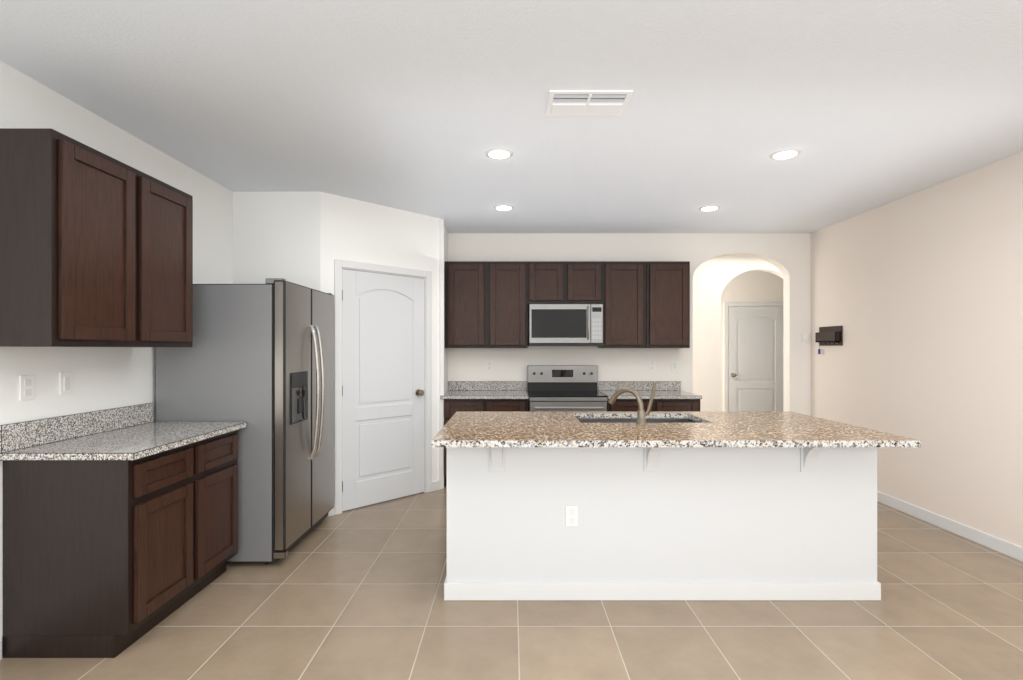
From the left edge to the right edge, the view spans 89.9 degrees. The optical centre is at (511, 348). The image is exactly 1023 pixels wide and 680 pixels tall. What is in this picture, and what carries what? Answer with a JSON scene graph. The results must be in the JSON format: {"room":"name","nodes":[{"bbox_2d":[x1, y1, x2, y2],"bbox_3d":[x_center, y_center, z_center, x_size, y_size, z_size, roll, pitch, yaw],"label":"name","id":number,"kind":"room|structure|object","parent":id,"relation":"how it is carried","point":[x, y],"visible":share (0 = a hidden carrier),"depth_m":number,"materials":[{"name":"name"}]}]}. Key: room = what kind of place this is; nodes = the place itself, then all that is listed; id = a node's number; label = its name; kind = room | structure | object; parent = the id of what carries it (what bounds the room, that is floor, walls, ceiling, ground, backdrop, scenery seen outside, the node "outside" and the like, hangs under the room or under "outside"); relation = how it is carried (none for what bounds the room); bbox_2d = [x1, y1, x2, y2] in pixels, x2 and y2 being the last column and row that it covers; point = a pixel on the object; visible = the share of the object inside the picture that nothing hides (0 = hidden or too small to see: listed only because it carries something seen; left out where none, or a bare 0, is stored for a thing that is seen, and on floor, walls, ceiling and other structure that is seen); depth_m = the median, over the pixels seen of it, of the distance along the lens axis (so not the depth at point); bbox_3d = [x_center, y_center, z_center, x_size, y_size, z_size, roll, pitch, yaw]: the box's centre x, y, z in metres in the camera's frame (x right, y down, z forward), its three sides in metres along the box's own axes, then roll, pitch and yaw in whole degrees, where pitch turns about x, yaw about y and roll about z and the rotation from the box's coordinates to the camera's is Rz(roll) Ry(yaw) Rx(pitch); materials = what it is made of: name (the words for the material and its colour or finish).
{"room":"kitchen","nodes":[
{"label":"kitchen","id":0,"kind":"room"},
{"bbox_2d":[0,61,232,638],"bbox_3d":[-2.310,0.048,0.775,0.100,2.645,6.950,0,0,0],"label":"wall","id":1,"kind":"structure","parent":0,"point":[103,378],"depth_m":2.77,"materials":[{"name":"white paint"}]},
{"bbox_2d":[0,639,1,659],"bbox_3d":[-2.253,1.325,-0.170,0.013,0.090,4.860,0,0,0],"label":"baseboard","id":2,"kind":"structure","parent":1,"relation":"attached to","point":[0,649],"depth_m":2.26,"materials":[{"name":"white paint"}]},
{"bbox_2d":[19,375,34,400],"bbox_3d":[-2.256,0.180,2.386,0.008,0.116,0.072,0,0,0],"label":"electrical outlet","id":3,"kind":"object","parent":1,"relation":"attached to","point":[26,387],"visible":1,"depth_m":2.38,"materials":[{"name":"white plastic"}]},
{"bbox_2d":[59,372,71,395],"bbox_3d":[-2.256,0.175,2.594,0.009,0.116,0.072,0,0,0],"label":"light switch","id":4,"kind":"object","parent":1,"relation":"attached to","point":[65,383],"visible":1,"depth_m":2.58,"materials":[{"name":"white plastic"}]},
{"bbox_2d":[0,128,192,346],"bbox_3d":[-2.071,-0.462,2.590,0.372,0.904,0.940,0,0,0],"label":"upper cabinet","id":5,"kind":"object","parent":1,"relation":"attached to","point":[96,248],"visible":1,"depth_m":2.28,"materials":[{"name":"brown wood"}]},
{"bbox_2d":[233,192,320,290],"bbox_3d":[-1.904,0.048,4.200,0.712,2.645,0.100,0,0,0],"label":"wall","id":6,"kind":"structure","parent":0,"point":[276,234],"depth_m":4.15,"materials":[{"name":"white paint"}]},
{"bbox_2d":[321,192,443,488],"bbox_3d":[-1.145,0.048,4.632,0.110,2.645,1.251,0,0,45],"label":"wall","id":7,"kind":"structure","parent":0,"point":[359,231],"depth_m":4.60,"materials":[{"name":"white paint"}]},
{"bbox_2d":[334,259,431,514],"bbox_3d":[-1.137,0.313,4.595,0.174,2.114,0.978,0,0,45],"label":"door","id":8,"kind":"structure","parent":7,"relation":"attached to","point":[382,381],"depth_m":4.55,"materials":[{"name":"white paint"}]},
{"bbox_2d":[327,481,440,516],"bbox_3d":[-1.119,1.325,4.570,0.013,0.090,1.201,0,0,45],"label":"baseboard","id":9,"kind":"structure","parent":7,"relation":"attached to","point":[435,487],"depth_m":4.93,"materials":[{"name":"white paint"}]},
{"bbox_2d":[437,218,447,489],"bbox_3d":[-0.750,0.048,5.340,0.100,2.645,0.720,0,0,0],"label":"wall","id":10,"kind":"structure","parent":0,"point":[438,334],"depth_m":4.98,"materials":[{"name":"white paint"}]},
{"bbox_2d":[0,486,1022,679],"bbox_3d":[1.900,1.400,2.800,8.800,0.060,11.000,0,0,0],"label":"floor","id":11,"kind":"structure","parent":0,"point":[355,594],"depth_m":2.53,"materials":[{"name":"tile"}]},
{"bbox_2d":[0,403,245,657],"bbox_3d":[-1.956,0.853,2.723,0.602,1.035,0.955,0,0,0],"label":"base cabinet","id":12,"kind":"object","parent":11,"relation":"on","point":[120,529],"visible":1,"depth_m":2.27,"materials":[{"name":"brown wood"}]},
{"bbox_2d":[155,278,333,563],"bbox_3d":[-1.794,0.463,3.667,0.892,1.815,0.905,0,0,0],"label":"fridge","id":13,"kind":"object","parent":11,"relation":"on","point":[258,359],"visible":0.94,"depth_m":3.21,"materials":[{"name":"grey metal"}]},
{"bbox_2d":[440,381,528,485],"bbox_3d":[-0.265,0.863,5.324,0.865,1.015,0.647,0,0,0],"label":"base cabinet","id":14,"kind":"object","parent":11,"relation":"on","point":[485,396],"visible":0.31,"depth_m":5.04,"materials":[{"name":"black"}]},
{"bbox_2d":[527,365,606,411],"bbox_3d":[0.555,0.775,5.286,0.762,1.190,0.708,0,0,0],"label":"range","id":15,"kind":"object","parent":11,"relation":"on","point":[561,388],"visible":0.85,"depth_m":5.55,"materials":[{"name":"silver metal"}]},
{"bbox_2d":[597,381,701,411],"bbox_3d":[1.402,0.863,5.324,0.920,1.015,0.647,0,0,0],"label":"base cabinet","id":16,"kind":"object","parent":11,"relation":"on","point":[670,396],"visible":0.21,"depth_m":5.04,"materials":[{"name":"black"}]},
{"bbox_2d":[444,416,880,599],"bbox_3d":[0.823,0.930,3.183,2.381,0.880,1.036,0,0,0],"label":"kitchen island","id":17,"kind":"object","parent":11,"relation":"on","point":[665,506],"depth_m":2.80,"materials":[{"name":"white paint"}]},
{"bbox_2d":[431,424,920,447],"bbox_3d":[0.820,0.473,2.860,2.440,0.034,0.620,0,0,0],"label":"island countertop","id":18,"kind":"structure","parent":17,"relation":"on","point":[451,435],"depth_m":2.70,"materials":[{"name":"beige stone"}]},
{"bbox_2d":[608,382,655,424],"bbox_3d":[0.743,0.328,3.168,0.262,0.257,0.183,0,0,0],"label":"faucet","id":19,"kind":"object","parent":18,"relation":"on","point":[642,414],"visible":1,"depth_m":3.10,"materials":[{"name":"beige metal"}]},
{"bbox_2d":[0,0,1022,232],"bbox_3d":[1.900,-1.305,2.800,8.800,0.060,11.000,0,0,0],"label":"ceiling","id":20,"kind":"structure","parent":0,"point":[422,107],"depth_m":2.60,"materials":[{"name":"white paint"}]},
{"bbox_2d":[485,148,512,158],"bbox_3d":[-0.080,-1.271,3.340,0.184,0.008,0.184,0,0,0],"label":"recessed light","id":21,"kind":"object","parent":20,"relation":"in","point":[498,153],"visible":1,"depth_m":3.32,"materials":[{"name":"white paint"}]},
{"bbox_2d":[494,205,513,210],"bbox_3d":[-0.070,-1.271,4.610,0.184,0.008,0.184,0,0,0],"label":"recessed light","id":22,"kind":"object","parent":20,"relation":"in","point":[503,207],"visible":1,"depth_m":4.58,"materials":[{"name":"white paint"}]},
{"bbox_2d":[546,90,632,115],"bbox_3d":[0.393,-1.267,2.650,0.414,0.016,0.260,0,0,0],"label":"ceiling vent","id":23,"kind":"object","parent":20,"relation":"in","point":[587,103],"visible":1,"depth_m":2.64,"materials":[{"name":"silver metal"}]},
{"bbox_2d":[699,205,719,210],"bbox_3d":[1.790,-1.271,4.630,0.184,0.008,0.184,0,0,0],"label":"recessed light","id":24,"kind":"object","parent":20,"relation":"in","point":[710,208],"visible":1,"depth_m":4.62,"materials":[{"name":"white paint"}]},
{"bbox_2d":[769,149,800,159],"bbox_3d":[1.790,-1.271,3.350,0.184,0.008,0.184,0,0,0],"label":"recessed light","id":25,"kind":"object","parent":20,"relation":"in","point":[784,154],"visible":1,"depth_m":3.33,"materials":[{"name":"white paint"}]},
{"bbox_2d":[448,233,810,415],"bbox_3d":[2.700,0.048,5.715,7.000,2.645,0.130,0,0,0],"label":"wall","id":26,"kind":"structure","parent":0,"point":[788,255],"depth_m":5.65,"materials":[{"name":"white paint"}]},
{"bbox_2d":[445,261,488,347],"bbox_3d":[-0.474,-0.462,5.484,0.440,0.904,0.326,0,0,0],"label":"upper cabinet","id":27,"kind":"object","parent":26,"relation":"attached to","point":[466,282],"depth_m":5.33,"materials":[{"name":"brown wood"}]},
{"bbox_2d":[486,361,492,370],"bbox_3d":[-0.243,0.185,5.646,0.072,0.116,0.008,0,0,0],"label":"electrical outlet","id":28,"kind":"object","parent":26,"relation":"attached to","point":[489,365],"visible":1,"depth_m":5.64,"materials":[{"name":"white plastic"}]},
{"bbox_2d":[489,261,528,347],"bbox_3d":[-0.043,-0.462,5.484,0.423,0.904,0.326,0,0,0],"label":"upper cabinet","id":29,"kind":"object","parent":26,"relation":"attached to","point":[508,280],"depth_m":5.33,"materials":[{"name":"brown wood"}]},
{"bbox_2d":[529,261,564,303],"bbox_3d":[0.364,-0.690,5.484,0.391,0.448,0.326,0,0,0],"label":"upper cabinet","id":30,"kind":"object","parent":26,"relation":"attached to","point":[546,278],"depth_m":5.33,"materials":[{"name":"brown wood"}]},
{"bbox_2d":[565,261,604,304],"bbox_3d":[0.756,-0.690,5.484,0.392,0.448,0.326,0,0,0],"label":"upper cabinet","id":31,"kind":"object","parent":26,"relation":"attached to","point":[584,280],"depth_m":5.33,"materials":[{"name":"brown wood"}]},
{"bbox_2d":[528,304,602,345],"bbox_3d":[0.560,-0.246,5.429,0.756,0.432,0.436,0,0,0],"label":"microwave","id":32,"kind":"object","parent":31,"relation":"attached to","point":[565,324],"visible":1,"depth_m":5.25,"materials":[{"name":"grey metal"}]},
{"bbox_2d":[598,261,648,347],"bbox_3d":[1.178,-0.462,5.484,0.453,0.904,0.326,0,0,0],"label":"upper cabinet","id":33,"kind":"object","parent":26,"relation":"attached to","point":[646,304],"depth_m":5.33,"materials":[{"name":"brown wood"}]},
{"bbox_2d":[649,361,654,370],"bbox_3d":[1.550,0.185,5.646,0.072,0.116,0.008,0,0,0],"label":"electrical outlet","id":34,"kind":"object","parent":26,"relation":"attached to","point":[651,365],"visible":1,"depth_m":5.64,"materials":[{"name":"white plastic"}]},
{"bbox_2d":[649,261,689,347],"bbox_3d":[1.633,-0.462,5.484,0.456,0.904,0.326,0,0,0],"label":"upper cabinet","id":35,"kind":"object","parent":26,"relation":"attached to","point":[669,281],"depth_m":5.33,"materials":[{"name":"brown wood"}]},
{"bbox_2d":[671,361,677,370],"bbox_3d":[1.800,0.185,5.646,0.072,0.116,0.009,0,0,0],"label":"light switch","id":36,"kind":"object","parent":26,"relation":"attached to","point":[674,365],"visible":1,"depth_m":5.64,"materials":[{"name":"white plastic"}]},
{"bbox_2d":[802,334,808,340],"bbox_3d":[3.235,-0.130,5.640,0.070,0.080,0.020,0,0,0],"label":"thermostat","id":37,"kind":"object","parent":26,"relation":"attached to","point":[805,337],"visible":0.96,"depth_m":5.63,"materials":[{"name":"white plastic"}]},
{"bbox_2d":[693,255,782,411],"bbox_3d":[3.550,0.048,6.865,5.300,2.645,0.130,0,0,0],"label":"wall","id":38,"kind":"structure","parent":0,"point":[712,277],"depth_m":6.80,"materials":[{"name":"white paint"}]},
{"bbox_2d":[721,271,782,411],"bbox_3d":[3.550,0.048,8.110,5.300,2.645,0.120,0,0,0],"label":"wall","id":39,"kind":"structure","parent":0,"point":[756,286],"depth_m":8.05,"materials":[{"name":"white paint"}]},
{"bbox_2d":[724,302,782,411],"bbox_3d":[3.840,0.318,8.021,1.008,2.104,0.103,0,0,0],"label":"door","id":40,"kind":"structure","parent":39,"relation":"attached to","point":[753,359],"depth_m":8.04,"materials":[{"name":"white paint"}]},
{"bbox_2d":[811,152,1022,546],"bbox_3d":[3.350,0.048,1.475,0.100,2.645,8.350,0,0,0],"label":"wall","id":41,"kind":"structure","parent":0,"point":[918,296],"depth_m":3.97,"materials":[{"name":"beige paint"}]},
{"bbox_2d":[815,326,842,353],"bbox_3d":[3.269,-0.089,5.287,0.062,0.288,0.375,0,0,0],"label":"key rack","id":42,"kind":"object","parent":41,"relation":"attached to","point":[829,336],"visible":1,"depth_m":5.25,"materials":[{"name":"brown wood"}]},
{"bbox_2d":[877,491,1022,561],"bbox_3d":[3.293,1.325,1.525,0.013,0.090,8.250,0,0,0],"label":"baseboard","id":43,"kind":"structure","parent":41,"relation":"attached to","point":[990,541],"depth_m":3.78,"materials":[{"name":"white paint"}]}
]}

